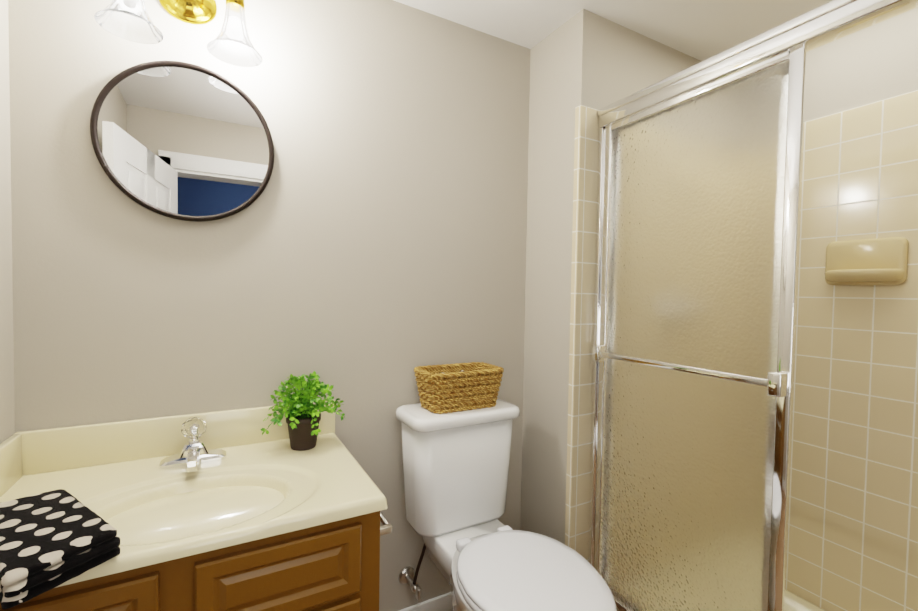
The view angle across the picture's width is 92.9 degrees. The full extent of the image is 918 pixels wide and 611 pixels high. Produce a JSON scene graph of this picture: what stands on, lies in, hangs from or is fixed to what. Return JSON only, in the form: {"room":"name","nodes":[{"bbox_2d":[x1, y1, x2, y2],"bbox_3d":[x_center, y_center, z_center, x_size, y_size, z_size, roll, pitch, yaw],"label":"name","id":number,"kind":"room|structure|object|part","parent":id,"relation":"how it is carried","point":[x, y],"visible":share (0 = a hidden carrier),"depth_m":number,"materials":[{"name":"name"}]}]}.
{"room":"bathroom","nodes":[
{"label":"bathroom","id":0,"kind":"room"},
{"bbox_2d":[0,0,14,442],"bbox_3d":[-0.711,0.097,0.291,0.100,2.194,1.673,0,2,-29],"label":"wall","id":1,"kind":"structure","parent":0,"point":[7,419],"depth_m":1.01,"materials":[{"name":"beige paint"}]},
{"bbox_2d":[8,0,529,610],"bbox_3d":[-0.469,0.065,1.437,1.630,2.194,0.100,0,2,-29],"label":"wall","id":2,"kind":"structure","parent":0,"point":[364,254],"depth_m":1.35,"materials":[{"name":"beige paint"}]},
{"bbox_2d":[14,399,334,475],"bbox_3d":[-0.735,0.361,1.231,0.760,0.114,0.018,0,2,-29],"label":"backsplash","id":3,"kind":"structure","parent":2,"relation":"attached to","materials":[{"name":"beige stone"}]},
{"bbox_2d":[94,0,262,66],"bbox_3d":[-0.698,-0.774,1.115,0.356,0.222,0.180,0,2,-29],"label":"sconce","id":4,"kind":"object","parent":2,"relation":"attached to","point":[230,43],"visible":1,"depth_m":1.13,"materials":[{"name":"white glass"}]},
{"bbox_3d":[-0.786,-0.726,1.042,0.132,0.128,0.132,0,2,-29],"label":"lamp shade","id":5,"kind":"part","parent":4,"relation":"part of","materials":[{"name":"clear glass"}]},
{"bbox_2d":[225,0,244,9],"bbox_3d":[-0.588,-0.803,1.147,0.046,0.042,0.046,0,2,-29],"label":"socket","id":6,"kind":"object","parent":4,"relation":"attached to","point":[235,4],"depth_m":1.13,"materials":[{"name":"gold metal"}]},
{"bbox_3d":[-0.590,-0.727,1.150,0.132,0.128,0.132,0,2,-29],"label":"lamp shade","id":7,"kind":"part","parent":4,"relation":"part of","materials":[{"name":"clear glass"}]},
{"bbox_2d":[90,60,273,221],"bbox_3d":[-0.737,-0.445,1.196,0.427,0.427,0.025,0,2,-29],"label":"mirror","id":8,"kind":"object","parent":2,"relation":"attached to","point":[180,140],"visible":1,"depth_m":1.18,"materials":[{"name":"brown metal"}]},
{"bbox_2d":[398,592,451,610],"bbox_3d":[-0.082,1.126,1.629,0.768,0.074,0.012,0,2,-29],"label":"baseboard","id":9,"kind":"structure","parent":2,"relation":"attached to","point":[443,602],"depth_m":1.62,"materials":[{"name":"white paint"}]},
{"bbox_2d":[520,9,701,543],"bbox_3d":[0.713,0.070,1.923,0.908,2.194,0.390,0,2,-29],"label":"wall","id":10,"kind":"structure","parent":0,"point":[584,57],"depth_m":1.64,"materials":[{"name":"beige paint"}]},
{"bbox_2d":[565,105,582,547],"bbox_3d":[0.401,0.241,1.542,0.007,1.864,0.027,0,2,-29],"label":"wall tile","id":11,"kind":"structure","parent":10,"relation":"attached to","point":[573,319],"depth_m":1.53,"materials":[{"name":"beige tile"}]},
{"bbox_2d":[572,106,598,560],"bbox_3d":[0.762,0.241,1.730,0.808,1.864,0.007,0,2,-29],"label":"wall tiles","id":12,"kind":"structure","parent":10,"relation":"attached to","point":[585,306],"depth_m":1.55,"materials":[{"name":"beige tile"}]},
{"bbox_2d":[588,127,603,565],"bbox_3d":[0.507,0.206,1.571,0.052,1.664,0.019,0,2,-29],"label":"door jamb","id":13,"kind":"object","parent":10,"relation":"attached to","point":[595,339],"visible":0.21,"depth_m":1.55,"materials":[{"name":"silver metal"}]},
{"bbox_2d":[600,60,788,610],"bbox_3d":[0.644,0.209,1.296,0.001,1.612,0.540,0,2,-29],"label":"shower door","id":14,"kind":"structure","parent":10,"relation":"hanging from","point":[695,224],"depth_m":1.24,"materials":[{"name":"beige glass"}]},
{"bbox_2d":[593,125,611,573],"bbox_3d":[0.507,0.199,1.545,0.012,1.672,0.032,0,2,-29],"label":"stile","id":15,"kind":"object","parent":14,"relation":"attached to","point":[602,341],"visible":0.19,"depth_m":1.54,"materials":[{"name":"silver metal"}]},
{"bbox_2d":[591,345,604,361],"bbox_3d":[0.488,0.167,1.530,0.037,0.056,0.030,0,2,-29],"label":"clip","id":16,"kind":"object","parent":15,"relation":"attached to","point":[594,353],"visible":0.85,"depth_m":1.52,"materials":[{"name":"silver metal"}]},
{"bbox_2d":[614,598,629,610],"bbox_3d":[0.630,1.028,1.322,0.012,0.032,0.536,0,2,-29],"label":"rail","id":17,"kind":"object","parent":14,"relation":"attached to","point":[620,606],"depth_m":1.47,"materials":[{"name":"silver metal"}]},
{"bbox_2d":[611,50,789,129],"bbox_3d":[0.657,-0.611,1.271,0.012,0.032,0.536,0,2,-29],"label":"rail","id":18,"kind":"object","parent":14,"relation":"attached to","point":[754,68],"visible":0.67,"depth_m":1.20,"materials":[{"name":"silver metal"}]},
{"bbox_2d":[767,44,806,610],"bbox_3d":[0.781,0.219,1.048,0.012,1.672,0.032,0,2,-29],"label":"stile","id":19,"kind":"object","parent":14,"relation":"attached to","point":[788,280],"visible":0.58,"depth_m":1.04,"materials":[{"name":"silver metal"}]},
{"bbox_2d":[767,371,788,396],"bbox_3d":[0.759,0.187,1.038,0.037,0.056,0.030,0,2,-29],"label":"clip","id":20,"kind":"object","parent":19,"relation":"attached to","point":[778,383],"visible":0.92,"depth_m":1.03,"materials":[{"name":"silver metal"}]},
{"bbox_2d":[598,351,767,386],"bbox_3d":[0.613,0.177,1.278,0.008,0.018,0.540,0,2,-29],"label":"bar","id":21,"kind":"object","parent":20,"relation":"attached to","point":[722,375],"visible":1,"depth_m":1.21,"materials":[{"name":"silver metal"}]},
{"bbox_2d":[597,0,854,115],"bbox_3d":[0.790,-0.655,0.992,0.005,0.022,1.246,0,2,-29],"label":"shower door header lip","id":22,"kind":"object","parent":10,"relation":"attached to","point":[823,9],"visible":1,"depth_m":1.12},
{"bbox_2d":[598,0,917,127],"bbox_3d":[0.817,-0.637,1.008,0.060,0.066,1.246,0,2,-29],"label":"header","id":23,"kind":"object","parent":10,"relation":"attached to","point":[845,20],"visible":0.71,"depth_m":1.03,"materials":[{"name":"silver metal"}]},
{"bbox_2d":[394,0,831,60],"bbox_3d":[0.339,-1.004,-0.019,3.436,0.060,3.353,0,2,-29],"label":"ceiling","id":24,"kind":"structure","parent":0,"point":[701,30],"depth_m":1.54,"materials":[{"name":"white paint"}]},
{"bbox_2d":[804,7,917,121],"bbox_3d":[1.466,0.098,1.394,0.100,2.194,1.262,0,2,-29],"label":"wall","id":25,"kind":"structure","parent":0,"point":[873,63],"depth_m":1.47,"materials":[{"name":"ceramic tile"},{"name":"grout"},{"name":"paint"}]},
{"bbox_2d":[785,90,917,610],"bbox_3d":[1.418,0.263,1.371,0.007,1.864,1.256,0,2,-29],"label":"wall tile","id":26,"kind":"structure","parent":25,"relation":"attached to","point":[852,533],"depth_m":1.48,"materials":[{"name":"beige tile"}]},
{"bbox_2d":[825,237,908,284],"bbox_3d":[1.325,-0.145,1.443,0.084,0.152,0.208,0,2,-29],"label":"soap dish","id":27,"kind":"object","parent":26,"relation":"attached to","point":[880,261],"visible":1,"depth_m":1.43,"materials":[{"name":"beige ceramic"}]},
{"bbox_2d":[825,269,904,281],"bbox_3d":[1.322,-0.099,1.443,0.080,0.040,0.204,0,2,-29],"label":"tray","id":28,"kind":"object","parent":27,"relation":"on","point":[831,275],"depth_m":1.41,"materials":[{"name":"beige ceramic"}]},
{"bbox_3d":[0.302,1.249,0.051,3.436,0.060,3.353,0,2,-29],"label":"floor","id":29,"kind":"structure","parent":0,"visible":0},
{"bbox_2d":[0,399,391,610],"bbox_3d":[-0.607,0.737,1.034,0.793,0.872,0.512,0,2,-29],"label":"bathroom vanity","id":30,"kind":"object","parent":29,"relation":"on","point":[231,510],"visible":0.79,"depth_m":0.96,"materials":[{"name":"wood"},{"name":"cultured marble"},{"name":"chrome"}]},
{"bbox_2d":[0,489,119,608],"bbox_3d":[-0.721,0.400,0.764,0.334,0.047,0.144,2,2,38],"label":"towel","id":31,"kind":"object","parent":30,"relation":"on","point":[49,540],"visible":0.98,"depth_m":0.71,"materials":[{"name":"black fabric"}]},
{"bbox_3d":[-0.685,0.769,0.717,0.320,0.575,0.018,0,2,-29],"label":"door","id":32,"kind":"part","parent":30,"relation":"part of","materials":[{"name":"brown paint"}]},
{"bbox_2d":[159,417,225,472],"bbox_3d":[-0.676,0.355,1.110,0.150,0.116,0.157,0,2,-29],"label":"faucet","id":33,"kind":"object","parent":30,"relation":"on","point":[194,456],"depth_m":1.13,"materials":[{"name":"silver metal"}]},
{"bbox_3d":[-0.355,0.556,0.890,0.315,0.150,0.018,0,2,-29],"label":"drawer","id":34,"kind":"part","parent":30,"relation":"part of","materials":[{"name":"brown paint"}]},
{"bbox_2d":[260,371,345,450],"bbox_3d":[-0.450,0.302,1.266,0.236,0.217,0.178,0,2,-29],"label":"plant","id":35,"kind":"object","parent":30,"relation":"on","point":[303,417],"visible":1,"depth_m":1.24,"materials":[{"name":"green plant"}]},
{"bbox_3d":[-0.452,0.364,1.269,0.097,0.094,0.097,0,2,-29],"label":"pot","id":36,"kind":"part","parent":35,"relation":"part of","materials":[{"name":"brown"}]},
{"bbox_3d":[-0.358,0.721,0.895,0.315,0.150,0.018,0,2,-29],"label":"drawer","id":37,"kind":"part","parent":30,"relation":"part of","materials":[{"name":"brown paint"}]},
{"bbox_3d":[-0.181,0.535,1.040,0.040,0.016,0.016,0,2,-29],"label":"sidebar post","id":38,"kind":"part","parent":30,"relation":"part of","materials":[{"name":"silver metal"}]},
{"bbox_2d":[396,398,616,610],"bbox_3d":[0.121,0.767,1.289,0.406,0.820,0.775,0,2,-29],"label":"toilet","id":39,"kind":"object","parent":29,"relation":"on","point":[482,557],"visible":0.94,"depth_m":1.37,"materials":[{"name":"white ceramic"}]},
{"bbox_3d":[-0.138,0.975,1.478,0.012,0.040,0.026,0,2,-29],"label":"supply handle","id":40,"kind":"part","parent":39,"relation":"part of","materials":[{"name":"silver metal"}]},
{"bbox_3d":[-0.006,0.562,1.519,0.376,0.352,0.194,0,2,-29],"label":"tank","id":41,"kind":"part","parent":39,"relation":"part of","materials":[{"name":"white ceramic"}]},
{"bbox_3d":[-0.002,0.367,1.510,0.406,0.038,0.218,0,2,-29],"label":"tank lid","id":42,"kind":"part","parent":39,"relation":"part of","materials":[{"name":"white ceramic"}]},
{"bbox_2d":[414,362,503,413],"bbox_3d":[0.000,0.280,1.507,0.292,0.137,0.168,0,2,-29],"label":"basket","id":43,"kind":"object","parent":39,"relation":"on","point":[449,388],"visible":1,"depth_m":1.45,"materials":[{"name":"brown wicker"}]},
{"bbox_3d":[0.198,0.740,1.149,0.368,0.020,0.458,0,2,-29],"label":"seat","id":44,"kind":"part","parent":39,"relation":"part of","materials":[{"name":"white plastic"}]},
{"bbox_3d":[0.152,0.963,1.232,0.364,0.432,0.624,0,2,-29],"label":"bowl","id":45,"kind":"part","parent":39,"relation":"part of","materials":[{"name":"white ceramic"}]},
{"bbox_3d":[0.198,0.718,1.149,0.366,0.022,0.456,0,2,-29],"label":"seat lid","id":46,"kind":"part","parent":39,"relation":"part of","materials":[{"name":"white plastic"}]},
{"bbox_2d":[784,589,825,610],"bbox_3d":[1.073,1.143,1.220,0.741,0.105,1.246,0,2,-29],"label":"shower pan","id":47,"kind":"object","parent":29,"relation":"on","point":[793,602],"depth_m":1.60,"materials":[{"name":"beige plastic"}]}
]}

